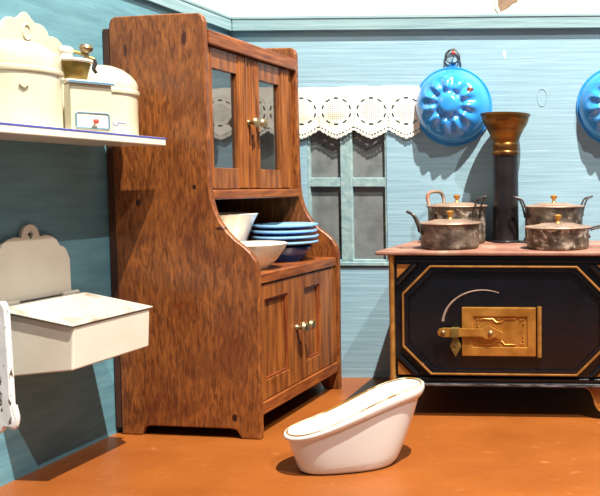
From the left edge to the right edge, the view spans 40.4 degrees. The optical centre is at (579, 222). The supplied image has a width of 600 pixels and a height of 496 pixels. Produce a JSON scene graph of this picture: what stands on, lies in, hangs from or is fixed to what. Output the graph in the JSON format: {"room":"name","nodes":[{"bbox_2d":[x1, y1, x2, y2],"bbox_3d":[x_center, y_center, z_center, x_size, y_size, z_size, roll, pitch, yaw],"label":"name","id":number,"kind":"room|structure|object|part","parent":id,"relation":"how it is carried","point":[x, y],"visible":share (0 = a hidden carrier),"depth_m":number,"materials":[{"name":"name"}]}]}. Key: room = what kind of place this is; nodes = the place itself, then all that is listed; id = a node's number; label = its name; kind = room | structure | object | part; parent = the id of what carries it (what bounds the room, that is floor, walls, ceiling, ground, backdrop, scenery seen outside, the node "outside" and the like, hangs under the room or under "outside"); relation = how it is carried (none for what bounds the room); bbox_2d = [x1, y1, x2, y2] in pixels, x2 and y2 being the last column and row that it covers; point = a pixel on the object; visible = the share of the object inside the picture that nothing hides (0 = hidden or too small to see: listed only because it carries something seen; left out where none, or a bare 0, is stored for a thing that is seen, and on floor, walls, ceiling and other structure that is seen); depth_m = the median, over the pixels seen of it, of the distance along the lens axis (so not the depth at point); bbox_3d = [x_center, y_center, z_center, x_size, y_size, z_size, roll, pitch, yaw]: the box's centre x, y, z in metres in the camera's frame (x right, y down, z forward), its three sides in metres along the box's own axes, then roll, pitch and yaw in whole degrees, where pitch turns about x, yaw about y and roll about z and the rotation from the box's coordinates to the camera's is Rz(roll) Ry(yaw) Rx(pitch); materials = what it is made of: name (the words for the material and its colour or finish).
{"room":"kitchen","nodes":[
{"label":"kitchen","id":0,"kind":"room"},
{"bbox_2d":[0,0,230,486],"bbox_3d":[-2.261,-0.541,3.222,0.080,3.100,2.490,0,3,6],"label":"wall","id":1,"kind":"structure","parent":0,"point":[61,190],"depth_m":3.13,"materials":[{"name":"teal paint"}]},
{"bbox_2d":[0,301,19,433],"bbox_3d":[-2.161,0.533,2.619,0.250,0.510,0.024,0,3,6],"label":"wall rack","id":2,"kind":"object","parent":1,"relation":"attached to","point":[9,411],"visible":1,"depth_m":2.60,"materials":[{"name":"white paint"}]},
{"bbox_2d":[0,224,152,375],"bbox_3d":[-2.070,0.297,2.949,0.359,0.584,0.442,0,3,6],"label":"box","id":3,"kind":"object","parent":1,"relation":"attached to","point":[55,327],"visible":0.97,"depth_m":2.88,"materials":[{"name":"white metal"}]},
{"bbox_3d":[-2.056,0.348,2.950,0.331,0.065,0.442,0,3,6],"label":"lid","id":4,"kind":"part","parent":3,"relation":"part of","materials":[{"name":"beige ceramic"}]},
{"bbox_2d":[0,12,165,145],"bbox_3d":[-2.091,-0.582,2.747,0.353,0.521,1.012,0,3,6],"label":"shelf","id":5,"kind":"object","parent":1,"relation":"attached to","point":[21,27],"visible":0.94,"depth_m":2.87,"materials":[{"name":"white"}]},
{"bbox_2d":[0,39,63,127],"bbox_3d":[-2.098,-0.514,2.689,0.284,0.319,0.284,0,3,0],"label":"canister","id":6,"kind":"object","parent":5,"relation":"on","point":[31,74],"visible":0.91,"depth_m":2.61,"materials":[{"name":"beige ceramic"}]},
{"bbox_3d":[-2.098,-0.614,2.683,0.284,0.119,0.284,0,3,0],"label":"lid","id":7,"kind":"part","parent":6,"relation":"part of","materials":[{"name":"beige ceramic"}]},
{"bbox_2d":[58,44,115,132],"bbox_3d":[-1.988,-0.542,2.894,0.133,0.353,0.186,3,4,41],"label":"mill","id":8,"kind":"object","parent":5,"relation":"on","point":[87,103],"visible":0.95,"depth_m":2.86,"materials":[{"name":"beige ceramic"}]},
{"bbox_3d":[-1.979,-0.689,2.885,0.048,0.058,0.048,3,4,41],"label":"crank knob","id":9,"kind":"part","parent":8,"relation":"part of","materials":[{"name":"gold metal"}]},
{"bbox_3d":[-1.983,-0.563,2.900,0.108,0.014,0.170,3,4,41],"label":"plate","id":10,"kind":"part","parent":8,"relation":"part of","materials":[{"name":"white ceramic"}]},
{"bbox_3d":[-1.950,-0.409,2.881,0.006,0.066,0.118,3,4,41],"label":"drawer","id":11,"kind":"part","parent":8,"relation":"part of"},
{"bbox_2d":[87,65,139,134],"bbox_3d":[-2.062,-0.530,3.126,0.262,0.305,0.262,0,3,0],"label":"canister","id":12,"kind":"object","parent":5,"relation":"on","point":[125,94],"visible":0.48,"depth_m":3.08,"materials":[{"name":"beige ceramic"}]},
{"bbox_3d":[-2.062,-0.619,3.122,0.262,0.127,0.262,0,3,0],"label":"lid","id":13,"kind":"part","parent":12,"relation":"part of","materials":[{"name":"beige ceramic"}]},
{"bbox_2d":[144,0,233,31],"bbox_3d":[-2.213,-1.130,3.141,0.026,0.085,2.400,0,3,6],"label":"trim","id":14,"kind":"structure","parent":1,"relation":"attached to","point":[213,17],"depth_m":4.00,"materials":[{"name":"blue paint"}]},
{"bbox_2d":[0,377,599,495],"bbox_3d":[-0.300,1.050,3.060,5.800,0.060,3.600,0,3,0],"label":"floor","id":15,"kind":"structure","parent":0,"point":[459,441],"depth_m":3.12,"materials":[{"name":"orange paint"}]},
{"bbox_2d":[103,13,341,438],"bbox_3d":[-1.773,0.002,3.752,0.775,1.960,0.865,0,3,6],"label":"dresser","id":16,"kind":"object","parent":15,"relation":"on","point":[232,340],"visible":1,"depth_m":3.36,"materials":[{"name":"brown wood"}]},
{"bbox_3d":[-2.142,0.015,3.793,0.033,1.870,0.855,0,3,6],"label":"panel","id":17,"kind":"part","parent":16,"relation":"part of","materials":[{"name":"brown wood"}]},
{"bbox_3d":[-1.820,0.024,3.339,0.700,1.960,0.032,0,3,6],"label":"panel","id":18,"kind":"part","parent":16,"relation":"part of","materials":[{"name":"brown wood"}]},
{"bbox_3d":[-1.725,-0.498,3.469,0.003,0.471,0.209,0,3,6],"label":"glass pane","id":19,"kind":"part","parent":16,"relation":"part of","materials":[{"name":"clear glass"}]},
{"bbox_3d":[-1.712,-0.498,3.508,0.033,0.660,0.354,0,3,6],"label":"glass door","id":20,"kind":"part","parent":16,"relation":"part of","materials":[{"name":"brown wood"}]},
{"bbox_2d":[219,212,257,240],"bbox_3d":[-1.865,0.083,3.704,0.390,0.265,0.390,0,3,0],"label":"mixing bowl","id":21,"kind":"object","parent":16,"relation":"on","point":[240,224],"visible":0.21,"depth_m":3.64,"materials":[{"name":"white ceramic"}]},
{"bbox_3d":[-1.674,-0.876,3.695,0.040,0.065,0.801,0,3,6],"label":"rail","id":22,"kind":"part","parent":16,"relation":"part of","materials":[{"name":"brown wood"}]},
{"bbox_3d":[-1.656,-0.510,3.651,0.061,0.052,0.052,0,3,6],"label":"knob","id":23,"kind":"part","parent":16,"relation":"part of","materials":[{"name":"gold metal"}]},
{"bbox_3d":[-1.886,-0.153,3.756,0.478,0.046,0.801,0,3,6],"label":"rail","id":24,"kind":"part","parent":16,"relation":"part of","materials":[{"name":"brown wood"}]},
{"bbox_2d":[240,241,286,269],"bbox_3d":[-1.600,0.162,3.523,0.316,0.126,0.316,0,3,0],"label":"bowl","id":25,"kind":"object","parent":16,"relation":"on","point":[266,252],"visible":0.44,"depth_m":3.47,"materials":[{"name":"white ceramic"}]},
{"bbox_3d":[-1.649,-0.514,3.719,0.061,0.052,0.052,0,3,6],"label":"knob","id":26,"kind":"part","parent":16,"relation":"part of","materials":[{"name":"gold metal"}]},
{"bbox_3d":[-1.682,-0.519,3.863,0.003,0.471,0.210,0,3,6],"label":"glass pane","id":27,"kind":"part","parent":16,"relation":"part of","materials":[{"name":"clear glass"}]},
{"bbox_3d":[-1.672,-0.517,3.873,0.033,0.660,0.373,0,3,6],"label":"glass door","id":28,"kind":"part","parent":16,"relation":"part of","materials":[{"name":"brown wood"}]},
{"bbox_3d":[-1.497,0.548,3.509,0.016,0.393,0.223,0,3,6],"label":"door panel","id":29,"kind":"part","parent":16,"relation":"part of","materials":[{"name":"brown wood"}]},
{"bbox_3d":[-1.484,0.548,3.507,0.010,0.385,0.215,0,3,6],"label":"panel moulding","id":30,"kind":"part","parent":16,"relation":"part of","materials":[{"name":"brown wood"}]},
{"bbox_3d":[-1.483,0.555,3.547,0.028,0.546,0.360,0,3,6],"label":"door","id":31,"kind":"part","parent":16,"relation":"part of","materials":[{"name":"brown wood"}]},
{"bbox_3d":[-1.730,-0.020,4.166,0.700,1.960,0.032,0,3,6],"label":"panel","id":32,"kind":"part","parent":16,"relation":"part of","materials":[{"name":"brown wood"}]},
{"bbox_2d":[275,244,312,261],"bbox_3d":[-1.607,0.164,3.929,0.284,0.080,0.284,0,3,0],"label":"enamel bowl","id":33,"kind":"object","parent":16,"relation":"on","point":[289,254],"visible":0.59,"depth_m":3.85,"materials":[{"name":"blue metal"}]},
{"bbox_2d":[253,238,318,246],"bbox_3d":[-1.607,0.109,3.926,0.344,0.030,0.344,0,3,0],"label":"plate","id":34,"kind":"object","parent":33,"relation":"on","point":[308,241],"visible":0.38,"depth_m":3.86,"materials":[{"name":"blue"}]},
{"bbox_2d":[251,233,318,241],"bbox_3d":[-1.603,0.079,3.921,0.342,0.030,0.342,0,3,0],"label":"plate","id":35,"kind":"object","parent":34,"relation":"on","point":[309,235],"visible":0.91,"depth_m":3.81,"materials":[{"name":"blue ceramic"}]},
{"bbox_2d":[250,228,317,235],"bbox_3d":[-1.610,0.048,3.926,0.340,0.030,0.340,0,3,0],"label":"plate","id":36,"kind":"object","parent":35,"relation":"on","point":[307,230],"visible":0.94,"depth_m":3.82,"materials":[{"name":"blue ceramic"}]},
{"bbox_2d":[252,222,318,229],"bbox_3d":[-1.604,0.018,3.923,0.338,0.030,0.338,0,3,0],"label":"plate","id":37,"kind":"object","parent":36,"relation":"on","point":[273,225],"visible":0.98,"depth_m":3.84,"materials":[{"name":"blue ceramic"}]},
{"bbox_2d":[261,257,335,283],"bbox_3d":[-1.781,0.239,3.765,0.688,0.050,0.801,0,3,6],"label":"countertop","id":38,"kind":"structure","parent":16,"relation":"on","point":[277,270],"depth_m":3.72,"materials":[{"name":"brown wood"}]},
{"bbox_3d":[-1.458,0.851,3.762,0.038,0.060,0.801,0,3,6],"label":"rail","id":39,"kind":"part","parent":16,"relation":"part of","materials":[{"name":"brown wood"}]},
{"bbox_3d":[-1.423,0.534,3.687,0.060,0.054,0.054,0,3,6],"label":"knob","id":40,"kind":"part","parent":16,"relation":"part of","materials":[{"name":"gold metal"}]},
{"bbox_3d":[-1.415,0.530,3.760,0.060,0.054,0.054,0,3,6],"label":"knob","id":41,"kind":"part","parent":16,"relation":"part of","materials":[{"name":"gold metal"}]},
{"bbox_3d":[-1.458,0.529,3.869,0.016,0.393,0.178,0,3,6],"label":"door panel","id":42,"kind":"part","parent":16,"relation":"part of","materials":[{"name":"brown wood"}]},
{"bbox_3d":[-1.445,0.529,3.867,0.010,0.385,0.170,0,3,6],"label":"panel moulding","id":43,"kind":"part","parent":16,"relation":"part of","materials":[{"name":"brown wood"}]},
{"bbox_3d":[-1.444,0.536,3.907,0.028,0.546,0.356,0,3,6],"label":"door","id":44,"kind":"part","parent":16,"relation":"part of","materials":[{"name":"brown wood"}]},
{"bbox_2d":[283,377,424,474],"bbox_3d":[-0.948,0.853,3.046,0.573,0.335,0.321,-1,3,-13],"label":"bathtub","id":45,"kind":"object","parent":15,"relation":"on","point":[368,431],"visible":1,"depth_m":2.94,"materials":[{"name":"white ceramic"}]},
{"bbox_2d":[375,240,599,411],"bbox_3d":[-0.369,0.546,3.959,1.282,0.852,0.763,0,3,2],"label":"range","id":46,"kind":"object","parent":15,"relation":"on","point":[490,314],"visible":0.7,"depth_m":3.61,"materials":[{"name":"black metal"}]},
{"bbox_3d":[-0.949,0.481,3.637,0.034,0.643,0.034,0,3,2],"label":"corner post","id":47,"kind":"part","parent":46,"relation":"part of","materials":[{"name":"gold metal"}]},
{"bbox_3d":[-0.885,0.242,3.624,0.070,0.070,0.010,0,3,2],"label":"corner plate","id":48,"kind":"part","parent":46,"relation":"part of","materials":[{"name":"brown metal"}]},
{"bbox_3d":[-0.885,0.732,3.650,0.070,0.070,0.010,0,3,2],"label":"corner plate","id":49,"kind":"part","parent":46,"relation":"part of","materials":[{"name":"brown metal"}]},
{"bbox_2d":[406,210,481,249],"bbox_3d":[-0.692,0.031,3.786,0.350,0.200,0.328,1,3,22],"label":"cooking pot","id":50,"kind":"object","parent":46,"relation":"on","point":[450,233],"visible":1,"depth_m":3.66,"materials":[{"name":"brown metal"}]},
{"bbox_3d":[-0.858,-0.006,3.723,0.080,0.119,0.106,-1,3,-18],"label":"handle","id":51,"kind":"part","parent":50,"relation":"part of","materials":[{"name":"metal"}]},
{"bbox_3d":[-0.682,-0.043,3.778,0.040,0.048,0.040,-1,3,-18],"label":"lid knob","id":52,"kind":"part","parent":50,"relation":"part of","materials":[{"name":"gold metal"}]},
{"bbox_3d":[-0.682,-0.009,3.780,0.328,0.024,0.328,-1,3,-18],"label":"lid","id":53,"kind":"part","parent":50,"relation":"part of","materials":[{"name":"metal"}]},
{"bbox_2d":[426,190,487,243],"bbox_3d":[-0.710,-0.038,4.130,0.361,0.302,0.369,0,3,-6],"label":"cooking pot","id":54,"kind":"object","parent":46,"relation":"on","point":[462,210],"visible":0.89,"depth_m":4.01,"materials":[{"name":"metal"}]},
{"bbox_3d":[-0.842,-0.131,4.236,0.050,0.129,0.138,3,4,40],"label":"handle","id":55,"kind":"part","parent":54,"relation":"part of","materials":[{"name":"metal"}]},
{"bbox_3d":[-0.705,-0.140,4.120,0.040,0.048,0.040,3,4,40],"label":"lid knob","id":56,"kind":"part","parent":54,"relation":"part of","materials":[{"name":"gold metal"}]},
{"bbox_3d":[-0.705,-0.106,4.122,0.352,0.024,0.352,3,4,40],"label":"lid","id":57,"kind":"part","parent":54,"relation":"part of","materials":[{"name":"metal"}]},
{"bbox_3d":[-0.550,-0.089,3.992,0.087,0.127,0.055,3,4,40],"label":"handle","id":58,"kind":"part","parent":54,"relation":"part of","materials":[{"name":"metal"}]},
{"bbox_2d":[375,240,599,255],"bbox_3d":[-0.369,0.133,3.944,1.282,0.020,0.750,0,3,2],"label":"cooktop","id":59,"kind":"object","parent":46,"relation":"in","point":[413,248],"depth_m":3.60,"materials":[{"name":"pink metal"}]},
{"bbox_3d":[-0.369,0.785,3.979,1.200,0.044,0.726,0,3,2],"label":"moulding","id":60,"kind":"part","parent":46,"relation":"part of","materials":[{"name":"black metal"}]},
{"bbox_3d":[-0.407,0.545,3.614,0.372,0.246,0.020,0,3,2],"label":"oven door","id":61,"kind":"part","parent":46,"relation":"part of","materials":[{"name":"gold metal"}]},
{"bbox_3d":[-0.400,0.545,3.612,0.277,0.158,0.015,0,3,2],"label":"embossed panel","id":62,"kind":"part","parent":46,"relation":"part of","materials":[{"name":"gold metal"}]},
{"bbox_3d":[-0.383,0.489,3.614,1.024,0.554,0.016,0,3,2],"label":"frame","id":63,"kind":"part","parent":46,"relation":"part of","materials":[{"name":"black metal"}]},
{"bbox_2d":[480,112,530,242],"bbox_3d":[-0.428,-0.257,4.147,0.288,0.738,0.288,0,3,0],"label":"stovepipe","id":64,"kind":"object","parent":46,"relation":"on","point":[505,129],"visible":0.99,"depth_m":4.08,"materials":[{"name":"black metal"}]},
{"bbox_2d":[512,195,592,241],"bbox_3d":[-0.150,-0.025,4.127,0.361,0.275,0.356,1,3,20],"label":"cooking pot","id":65,"kind":"object","parent":46,"relation":"on","point":[534,214],"visible":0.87,"depth_m":4.00,"materials":[{"name":"brown metal"}]},
{"bbox_3d":[-0.337,-0.090,4.039,0.087,0.126,0.055,-1,3,-24],"label":"handle","id":66,"kind":"part","parent":65,"relation":"part of","materials":[{"name":"metal"}]},
{"bbox_3d":[-0.150,-0.138,4.120,0.040,0.048,0.040,-1,3,-24],"label":"lid knob","id":67,"kind":"part","parent":65,"relation":"part of","materials":[{"name":"gold metal"}]},
{"bbox_3d":[-0.150,-0.104,4.122,0.356,0.024,0.356,-1,3,-24],"label":"lid","id":68,"kind":"part","parent":65,"relation":"part of","materials":[{"name":"metal"}]},
{"bbox_3d":[0.037,-0.099,4.206,0.087,0.127,0.055,-1,3,-24],"label":"handle","id":69,"kind":"part","parent":65,"relation":"part of","materials":[{"name":"metal"}]},
{"bbox_2d":[525,214,599,250],"bbox_3d":[-0.099,0.043,3.760,0.387,0.178,0.352,1,3,26],"label":"cooking pot","id":70,"kind":"object","parent":46,"relation":"on","point":[557,236],"visible":1,"depth_m":3.63,"materials":[{"name":"metal"}]},
{"bbox_3d":[-0.115,0.012,3.766,0.352,0.024,0.352,-1,3,-12],"label":"lid","id":71,"kind":"part","parent":70,"relation":"part of","materials":[{"name":"metal"}]},
{"bbox_3d":[-0.115,-0.022,3.764,0.040,0.048,0.040,-1,3,-12],"label":"lid knob","id":72,"kind":"part","parent":70,"relation":"part of","materials":[{"name":"gold metal"}]},
{"bbox_3d":[0.089,0.024,3.810,0.090,0.031,0.093,-1,3,-12],"label":"handle","id":73,"kind":"part","parent":70,"relation":"part of","materials":[{"name":"metal"}]},
{"bbox_3d":[0.113,0.907,3.639,0.180,0.165,0.026,0,3,2],"label":"leg","id":74,"kind":"part","parent":46,"relation":"part of","materials":[{"name":"brown metal"}]},
{"bbox_2d":[230,0,599,377],"bbox_3d":[0.099,-0.598,4.312,4.609,3.100,0.086,0,3,2],"label":"wall","id":75,"kind":"structure","parent":0,"point":[540,73],"depth_m":4.31,"materials":[{"name":"blue paint"}]},
{"bbox_2d":[307,127,388,265],"bbox_3d":[-1.408,-0.153,4.425,1.089,1.200,0.152,0,3,2],"label":"window","id":76,"kind":"structure","parent":75,"relation":"in","point":[347,174],"depth_m":4.38,"materials":[{"name":"glass"}]},
{"bbox_2d":[298,85,419,138],"bbox_3d":[-1.359,-0.664,4.315,0.804,0.318,0.013,0,3,2],"label":"lace valance","id":77,"kind":"object","parent":76,"relation":"hanging from","point":[353,93],"visible":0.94,"depth_m":4.31,"materials":[{"name":"white fabric"}]},
{"bbox_3d":[-1.410,0.249,4.376,0.511,0.022,0.012,0,3,2],"label":"sill","id":78,"kind":"part","parent":76,"relation":"part of","materials":[{"name":"paint"}]},
{"bbox_2d":[232,13,599,31],"bbox_3d":[0.160,-1.187,4.225,4.483,0.085,0.040,0,3,2],"label":"trim","id":79,"kind":"structure","parent":75,"relation":"attached to","point":[540,20],"depth_m":4.26,"materials":[{"name":"blue paint"}]},
{"bbox_2d":[414,48,491,145],"bbox_3d":[-0.760,-0.744,4.225,0.472,0.579,0.158,0,3,2],"label":"cake mould","id":80,"kind":"object","parent":75,"relation":"attached to","point":[450,101],"depth_m":4.20,"materials":[{"name":"blue metal"}]},
{"bbox_2d":[576,70,599,142],"bbox_3d":[0.212,-0.738,4.185,0.472,0.579,0.158,0,3,2],"label":"cake mould","id":81,"kind":"object","parent":75,"relation":"hanging from","point":[588,100],"depth_m":4.19,"materials":[{"name":"blue metal"}]}
]}

